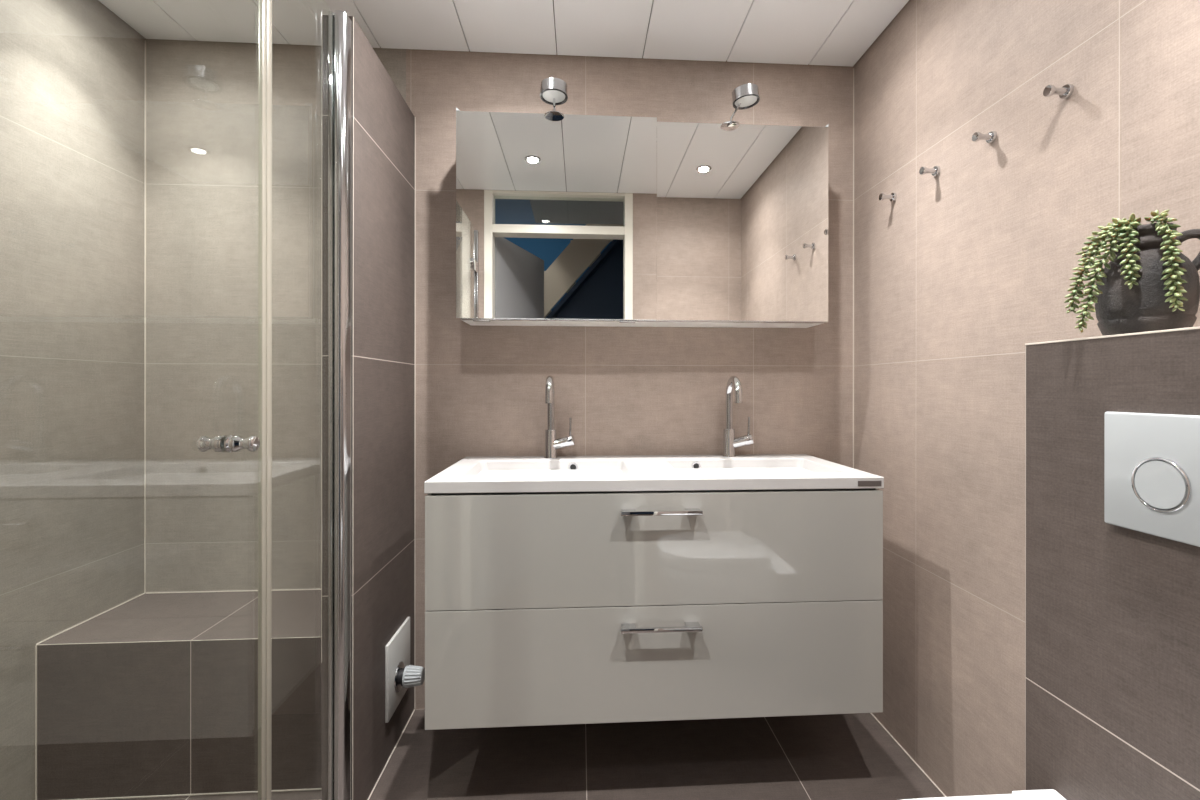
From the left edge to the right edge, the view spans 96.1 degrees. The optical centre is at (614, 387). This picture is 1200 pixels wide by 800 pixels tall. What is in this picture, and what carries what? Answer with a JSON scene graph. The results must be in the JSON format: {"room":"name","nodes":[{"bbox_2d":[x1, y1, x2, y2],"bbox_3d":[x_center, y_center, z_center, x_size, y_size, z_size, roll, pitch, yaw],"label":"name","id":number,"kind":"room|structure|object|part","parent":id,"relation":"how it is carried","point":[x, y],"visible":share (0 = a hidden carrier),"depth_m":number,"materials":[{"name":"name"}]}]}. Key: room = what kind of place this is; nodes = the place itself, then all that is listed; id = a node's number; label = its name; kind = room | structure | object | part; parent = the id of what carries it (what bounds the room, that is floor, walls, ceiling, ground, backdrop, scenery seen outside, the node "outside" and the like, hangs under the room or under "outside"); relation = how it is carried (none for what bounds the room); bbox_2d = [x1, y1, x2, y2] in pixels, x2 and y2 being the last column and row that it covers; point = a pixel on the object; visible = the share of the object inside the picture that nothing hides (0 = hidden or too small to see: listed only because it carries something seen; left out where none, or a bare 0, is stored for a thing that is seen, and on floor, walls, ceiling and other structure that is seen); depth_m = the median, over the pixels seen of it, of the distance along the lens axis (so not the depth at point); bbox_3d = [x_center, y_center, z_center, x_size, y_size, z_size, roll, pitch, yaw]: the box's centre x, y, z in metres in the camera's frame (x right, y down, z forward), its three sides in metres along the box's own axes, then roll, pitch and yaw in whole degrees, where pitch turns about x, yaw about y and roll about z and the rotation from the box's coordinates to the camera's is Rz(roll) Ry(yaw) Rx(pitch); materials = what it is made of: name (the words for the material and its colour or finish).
{"room":"bathroom","nodes":[
{"label":"bathroom","id":0,"kind":"room"},
{"bbox_2d":[0,0,144,799],"bbox_3d":[-1.559,-0.053,0.902,0.100,2.316,1.790,0,0,-4],"label":"wall","id":1,"kind":"structure","parent":0,"point":[72,72],"depth_m":1.52,"materials":[{"name":"beige tile"}]},
{"bbox_2d":[36,593,144,644],"bbox_3d":[-1.552,0.684,1.617,0.003,0.003,0.356,0,0,-4],"label":"trim","id":2,"kind":"structure","parent":1,"relation":"on","point":[143,593],"depth_m":1.58,"materials":[{"name":"beige tile"}]},
{"bbox_2d":[144,41,145,592],"bbox_3d":[-1.563,-0.237,1.797,0.003,1.840,0.003,0,0,-4],"label":"trim","id":3,"kind":"structure","parent":1,"relation":"attached to","point":[145,41],"depth_m":1.80,"materials":[{"name":"beige tile"}]},
{"bbox_2d":[36,590,321,799],"bbox_3d":[-1.152,0.896,1.644,0.806,0.419,0.360,0,0,-4],"label":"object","id":4,"kind":"structure","parent":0,"point":[143,718],"depth_m":1.47,"materials":[{"name":"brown tile"}]},
{"bbox_2d":[35,646,36,799],"bbox_3d":[-1.541,0.895,1.437,0.003,0.414,0.003,0,0,-4],"label":"trim","id":5,"kind":"structure","parent":4,"relation":"attached to","point":[35,646],"depth_m":1.44,"materials":[{"name":"beige tile"}]},
{"bbox_2d":[37,637,320,644],"bbox_3d":[-1.141,0.686,1.464,0.806,0.002,0.001,0,0,-4],"label":"trim","id":6,"kind":"structure","parent":4,"relation":"attached to","point":[291,637],"depth_m":1.46,"materials":[{"name":"beige tile"}]},
{"bbox_2d":[64,788,321,799],"bbox_3d":[-1.139,1.103,1.463,0.803,0.003,0.003,0,0,-4],"label":"trim","id":7,"kind":"structure","parent":4,"relation":"attached to","point":[311,788],"depth_m":1.46,"materials":[{"name":"beige tile"}]},
{"bbox_2d":[145,589,320,593],"bbox_3d":[-1.162,0.684,1.822,0.801,0.003,0.003,0,0,-4],"label":"trim","id":8,"kind":"structure","parent":4,"relation":"on","point":[284,589],"depth_m":1.81,"materials":[{"name":"beige tile"}]},
{"bbox_2d":[322,15,414,799],"bbox_3d":[-0.708,0.087,1.599,0.075,2.036,0.505,0,0,-4],"label":"wall partition","id":9,"kind":"structure","parent":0,"point":[383,298],"depth_m":1.49,"materials":[{"name":"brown tile"}]},
{"bbox_2d":[321,160,321,662],"bbox_3d":[-0.729,-0.122,1.345,0.002,1.616,0.002,0,0,-4],"label":"trim","id":10,"kind":"structure","parent":9,"relation":"attached to","point":[321,160],"depth_m":1.34,"materials":[{"name":"silver metal"}]},
{"bbox_2d":[352,16,353,799],"bbox_3d":[-0.654,0.087,1.349,0.002,2.036,0.002,0,0,-4],"label":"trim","id":11,"kind":"structure","parent":9,"relation":"attached to","point":[353,16],"depth_m":1.35,"materials":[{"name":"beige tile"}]},
{"bbox_2d":[368,709,414,799],"bbox_3d":[-0.669,1.104,1.600,0.003,0.003,0.501,0,0,-4],"label":"trim","id":12,"kind":"structure","parent":9,"relation":"attached to","point":[414,709],"depth_m":1.61,"materials":[{"name":"beige tile"}]},
{"bbox_2d":[385,617,424,722],"bbox_3d":[-0.633,0.866,1.677,0.084,0.224,0.205,0,0,-4],"label":"valve","id":13,"kind":"object","parent":9,"relation":"attached to","point":[400,675],"visible":0.98,"depth_m":1.64,"materials":[{"name":"grey plastic"}]},
{"bbox_3d":[-0.670,0.866,1.675,0.010,0.224,0.205,0,0,-4],"label":"plate","id":14,"kind":"part","parent":13,"relation":"part of","materials":[{"name":"grey plastic"}]},
{"bbox_2d":[414,117,415,708],"bbox_3d":[-0.684,0.086,1.852,0.003,2.032,0.003,0,0,-4],"label":"trim","id":15,"kind":"structure","parent":9,"relation":"attached to","point":[415,117],"depth_m":1.85,"materials":[{"name":"grey metal"}]},
{"bbox_2d":[145,38,853,708],"bbox_3d":[-0.352,-0.052,1.925,2.637,2.316,0.100,0,0,-4],"label":"wall","id":16,"kind":"structure","parent":0,"point":[480,390],"depth_m":1.85,"materials":[{"name":"beige tile"}]},
{"bbox_2d":[456,108,828,327],"bbox_3d":[0.104,-0.540,1.807,1.207,0.662,0.192,0,0,-4],"label":"upper cabinet","id":17,"kind":"object","parent":16,"relation":"attached to","point":[568,220],"visible":1,"depth_m":1.71,"materials":[{"name":"grey"}]},
{"bbox_3d":[-0.416,-0.212,1.692,0.052,0.005,0.021,0,0,-4],"label":"finger pull","id":18,"kind":"part","parent":17,"relation":"part of","materials":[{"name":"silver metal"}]},
{"bbox_2d":[540,77,567,116],"bbox_3d":[-0.188,-0.900,1.679,0.086,0.098,0.087,0,0,-4],"label":"lamp","id":19,"kind":"object","parent":17,"relation":"attached to","point":[553,91],"visible":1,"depth_m":1.67,"materials":[{"name":"silver metal"}]},
{"bbox_3d":[-0.188,-0.887,1.685,0.009,0.060,0.013,0,0,-13],"label":"arm","id":20,"kind":"part","parent":19,"relation":"part of","materials":[{"name":"silver metal"}]},
{"bbox_3d":[-0.178,-0.539,1.698,0.629,0.644,0.005,0,0,-4],"label":"mirror door","id":21,"kind":"part","parent":17,"relation":"part of","materials":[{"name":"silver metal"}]},
{"bbox_3d":[0.043,-0.211,1.721,0.052,0.005,0.021,0,0,-4],"label":"finger pull","id":22,"kind":"part","parent":17,"relation":"part of","materials":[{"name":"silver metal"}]},
{"bbox_3d":[0.103,-0.217,1.825,1.190,0.003,0.155,0,0,-4],"label":"panel","id":23,"kind":"part","parent":17,"relation":"part of","materials":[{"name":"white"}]},
{"bbox_3d":[0.108,-0.216,1.734,1.181,0.004,0.022,0,0,-4],"label":"rail","id":24,"kind":"part","parent":17,"relation":"part of","materials":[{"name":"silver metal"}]},
{"bbox_2d":[721,83,759,126],"bbox_3d":[0.409,-0.910,1.744,0.122,0.117,0.087,0,0,-4],"label":"lamp","id":25,"kind":"object","parent":17,"relation":"attached to","point":[745,96],"visible":1,"depth_m":1.73,"materials":[{"name":"silver metal"}]},
{"bbox_3d":[0.396,-0.897,1.750,0.044,0.081,0.011,0,0,-10],"label":"arm","id":26,"kind":"part","parent":25,"relation":"part of","materials":[{"name":"silver metal"}]},
{"bbox_3d":[0.411,-0.539,1.762,0.592,0.643,0.005,0,0,-4],"label":"mirror door","id":27,"kind":"part","parent":17,"relation":"part of","materials":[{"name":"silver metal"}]},
{"bbox_2d":[425,488,882,729],"bbox_3d":[0.105,0.568,1.635,1.202,0.600,0.534,0,0,-4],"label":"vanity cabinet","id":28,"kind":"object","parent":16,"relation":"attached to","point":[542,608],"visible":0.9,"depth_m":1.40,"materials":[{"name":"white"}]},
{"bbox_2d":[424,454,883,493],"bbox_3d":[0.104,0.283,1.651,1.204,0.090,0.503,0,0,-4],"label":"washbasin","id":29,"kind":"object","parent":28,"relation":"in","point":[480,474],"visible":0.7,"depth_m":1.48,"materials":[{"name":"white ceramic"}]},
{"bbox_2d":[544,375,574,458],"bbox_3d":[-0.182,0.098,1.776,0.104,0.279,0.147,0,0,-4],"label":"faucet","id":30,"kind":"object","parent":29,"relation":"on","point":[552,443],"visible":1,"depth_m":1.81,"materials":[{"name":"silver metal"}]},
{"bbox_3d":[-0.211,0.053,1.770,0.025,0.189,0.136,0,0,-4],"label":"spout","id":31,"kind":"part","parent":30,"relation":"part of","materials":[{"name":"silver metal"}]},
{"bbox_3d":[-0.171,0.184,1.821,0.076,0.050,0.036,0,0,6],"label":"mixer arm","id":32,"kind":"part","parent":30,"relation":"part of","materials":[{"name":"silver metal"}]},
{"bbox_3d":[-0.148,0.134,1.818,0.010,0.068,0.009,0,0,-4],"label":"lever","id":33,"kind":"part","parent":30,"relation":"part of","materials":[{"name":"silver metal"}]},
{"bbox_2d":[722,376,752,456],"bbox_3d":[0.431,0.099,1.818,0.104,0.279,0.147,0,0,-4],"label":"faucet","id":34,"kind":"object","parent":29,"relation":"on","point":[730,442],"visible":1,"depth_m":1.85,"materials":[{"name":"silver metal"}]},
{"bbox_3d":[0.402,0.054,1.811,0.025,0.189,0.136,0,0,-4],"label":"spout","id":35,"kind":"part","parent":34,"relation":"part of","materials":[{"name":"silver metal"}]},
{"bbox_3d":[0.442,0.184,1.862,0.076,0.050,0.036,0,0,6],"label":"mixer arm","id":36,"kind":"part","parent":34,"relation":"part of","materials":[{"name":"silver metal"}]},
{"bbox_3d":[0.465,0.135,1.860,0.010,0.068,0.009,0,0,-4],"label":"lever","id":37,"kind":"part","parent":34,"relation":"part of","materials":[{"name":"silver metal"}]},
{"bbox_3d":[0.119,0.718,1.413,1.202,0.300,0.020,0,0,-4],"label":"drawer","id":38,"kind":"part","parent":28,"relation":"part of","materials":[{"name":"grey paint"}]},
{"bbox_3d":[0.119,0.421,1.413,1.202,0.292,0.020,0,0,-4],"label":"drawer","id":39,"kind":"part","parent":28,"relation":"part of","materials":[{"name":"grey paint"}]},
{"bbox_3d":[0.120,0.616,1.386,0.209,0.011,0.036,0,0,-4],"label":"handle","id":40,"kind":"part","parent":28,"relation":"part of","materials":[{"name":"silver metal"}]},
{"bbox_3d":[0.120,0.319,1.386,0.209,0.011,0.036,0,0,-4],"label":"handle","id":41,"kind":"part","parent":28,"relation":"part of","materials":[{"name":"silver metal"}]},
{"bbox_2d":[853,68,853,467],"bbox_3d":[0.866,-0.026,1.950,0.003,2.258,0.003,0,0,-4],"label":"trim","id":42,"kind":"structure","parent":16,"relation":"attached to","point":[853,68],"depth_m":1.95,"materials":[{"name":"beige tile"}]},
{"bbox_2d":[98,0,908,66],"bbox_3d":[-0.295,-1.190,1.031,2.637,0.060,1.890,0,0,-4],"label":"ceiling","id":43,"kind":"structure","parent":0,"point":[801,32],"depth_m":1.73,"materials":[{"name":"white"}]},
{"bbox_2d":[102,709,944,799],"bbox_3d":[-0.297,1.156,1.031,2.637,0.100,1.890,0,0,-4],"label":"floor","id":44,"kind":"structure","parent":0,"point":[830,756],"depth_m":1.59,"materials":[{"name":"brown tile"}]},
{"bbox_2d":[266,0,351,799],"bbox_3d":[-0.669,0.091,1.192,0.046,2.020,0.310,0,0,-4],"label":"shower door frame","id":45,"kind":"structure","parent":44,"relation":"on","point":[339,22],"depth_m":1.31,"materials":[{"name":"silver metal"}]},
{"bbox_2d":[854,0,1199,796],"bbox_3d":[0.973,-0.051,1.061,0.100,2.316,1.790,0,0,-4],"label":"wall","id":46,"kind":"structure","parent":0,"point":[970,264],"depth_m":1.34,"materials":[{"name":"beige tile"}]},
{"bbox_2d":[879,193,896,201],"bbox_3d":[0.861,-0.601,1.698,0.045,0.027,0.027,0,0,-4],"label":"coat hook","id":47,"kind":"object","parent":46,"relation":"attached to","point":[882,196],"visible":1,"depth_m":1.69,"materials":[{"name":"silver metal"}]},
{"bbox_2d":[871,713,945,796],"bbox_3d":[0.895,1.105,1.467,0.003,0.003,0.971,0,0,-4],"label":"trim","id":48,"kind":"structure","parent":46,"relation":"attached to","point":[871,713],"depth_m":1.61,"materials":[{"name":"beige tile"}]},
{"bbox_2d":[919,166,939,175],"bbox_3d":[0.873,-0.601,1.494,0.045,0.027,0.027,0,0,-4],"label":"coat hook","id":49,"kind":"object","parent":46,"relation":"attached to","point":[935,170],"visible":1,"depth_m":1.49,"materials":[{"name":"silver metal"}]},
{"bbox_2d":[972,131,996,142],"bbox_3d":[0.886,-0.601,1.292,0.045,0.027,0.027,0,0,-4],"label":"coat hook","id":50,"kind":"object","parent":46,"relation":"attached to","point":[991,136],"visible":1,"depth_m":1.29,"materials":[{"name":"silver metal"}]},
{"bbox_2d":[1043,84,1073,98],"bbox_3d":[0.899,-0.601,1.093,0.045,0.027,0.027,0,0,-4],"label":"coat hook","id":51,"kind":"object","parent":46,"relation":"attached to","point":[1066,91],"visible":1,"depth_m":1.09,"materials":[{"name":"silver metal"}]},
{"bbox_2d":[1025,329,1199,799],"bbox_3d":[0.857,0.515,0.618,0.188,1.183,0.719,0,0,-4],"label":"wall","id":52,"kind":"structure","parent":0,"point":[1112,612],"depth_m":0.83,"materials":[{"name":"brown tile"}]},
{"bbox_2d":[904,789,1065,799],"bbox_3d":[0.515,0.829,0.657,0.486,0.386,0.477,0,0,-4],"label":"toilet","id":53,"kind":"object","parent":52,"relation":"attached to","point":[1046,794],"visible":1,"depth_m":0.84,"materials":[{"name":"white ceramic"}]},
{"bbox_3d":[0.474,0.653,0.649,0.403,0.035,0.376,0,0,-4],"label":"lid","id":54,"kind":"part","parent":53,"relation":"part of","materials":[{"name":"white ceramic"}]},
{"bbox_2d":[1025,326,1199,344],"bbox_3d":[0.857,-0.078,0.619,0.189,0.003,0.718,0,0,-4],"label":"trim","id":55,"kind":"structure","parent":52,"relation":"on","point":[1189,328],"depth_m":0.80,"materials":[{"name":"beige tile"}]},
{"bbox_2d":[1095,222,1199,335],"bbox_3d":[0.841,-0.166,0.855,0.120,0.173,0.120,0,0,-4],"label":"plant pot","id":56,"kind":"object","parent":55,"relation":"on","point":[1120,309],"visible":0.59,"depth_m":0.82,"materials":[{"name":"grey ceramic"}]},
{"bbox_2d":[1064,210,1187,332],"bbox_3d":[0.799,-0.181,0.845,0.086,0.187,0.140,0,0,-42],"label":"succulent","id":57,"kind":"object","parent":56,"relation":"hanging from","point":[1111,231],"visible":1,"depth_m":0.84,"materials":[{"name":"green plant"}]},
{"bbox_3d":[0.786,-0.192,0.864,0.094,0.137,0.026,0,0,-4],"label":"stem","id":58,"kind":"part","parent":57,"relation":"part of","materials":[{"name":"green plant"}]},
{"bbox_3d":[0.788,-0.175,0.853,0.095,0.163,0.019,0,0,-4],"label":"stem","id":59,"kind":"part","parent":57,"relation":"part of","materials":[{"name":"green plant"}]},
{"bbox_3d":[0.809,-0.208,0.840,0.069,0.103,0.009,0,0,-38],"label":"stem","id":60,"kind":"part","parent":57,"relation":"part of","materials":[{"name":"green plant"}]},
{"bbox_3d":[0.830,-0.189,0.817,0.007,0.148,0.079,0,0,21],"label":"stem","id":61,"kind":"part","parent":57,"relation":"part of","materials":[{"name":"green plant"}]},
{"bbox_3d":[0.878,-0.207,0.818,0.045,0.068,0.014,0,0,45],"label":"handle","id":62,"kind":"part","parent":56,"relation":"part of","materials":[{"name":"black ceramic"}]},
{"bbox_2d":[1104,411,1199,546],"bbox_3d":[0.747,0.119,0.730,0.016,0.168,0.166,0,0,-4],"label":"flush plate","id":63,"kind":"object","parent":52,"relation":"attached to","point":[1152,460],"visible":1,"depth_m":0.74,"materials":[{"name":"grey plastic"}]},
{"bbox_3d":[-1.014,-0.053,0.089,0.886,2.316,0.100,0,0,-4],"label":"wall","id":64,"kind":"structure","parent":0,"visible":0},
{"bbox_2d":[197,0,266,799],"bbox_3d":[-0.642,0.094,0.600,0.090,2.016,0.871,0,0,-4],"label":"shower door","id":65,"kind":"structure","parent":64,"relation":"attached to","point":[225,443],"depth_m":1.02,"materials":[{"name":"clear glass"}]},
{"bbox_3d":[-0.688,0.096,0.926,0.040,0.030,0.030,0,0,-4],"label":"door knob","id":66,"kind":"part","parent":65,"relation":"part of","materials":[{"name":"silver metal"}]},
{"bbox_3d":[-0.640,0.096,0.929,0.044,0.030,0.030,0,0,-4],"label":"door knob","id":67,"kind":"part","parent":65,"relation":"part of","materials":[{"name":"silver metal"}]}
]}

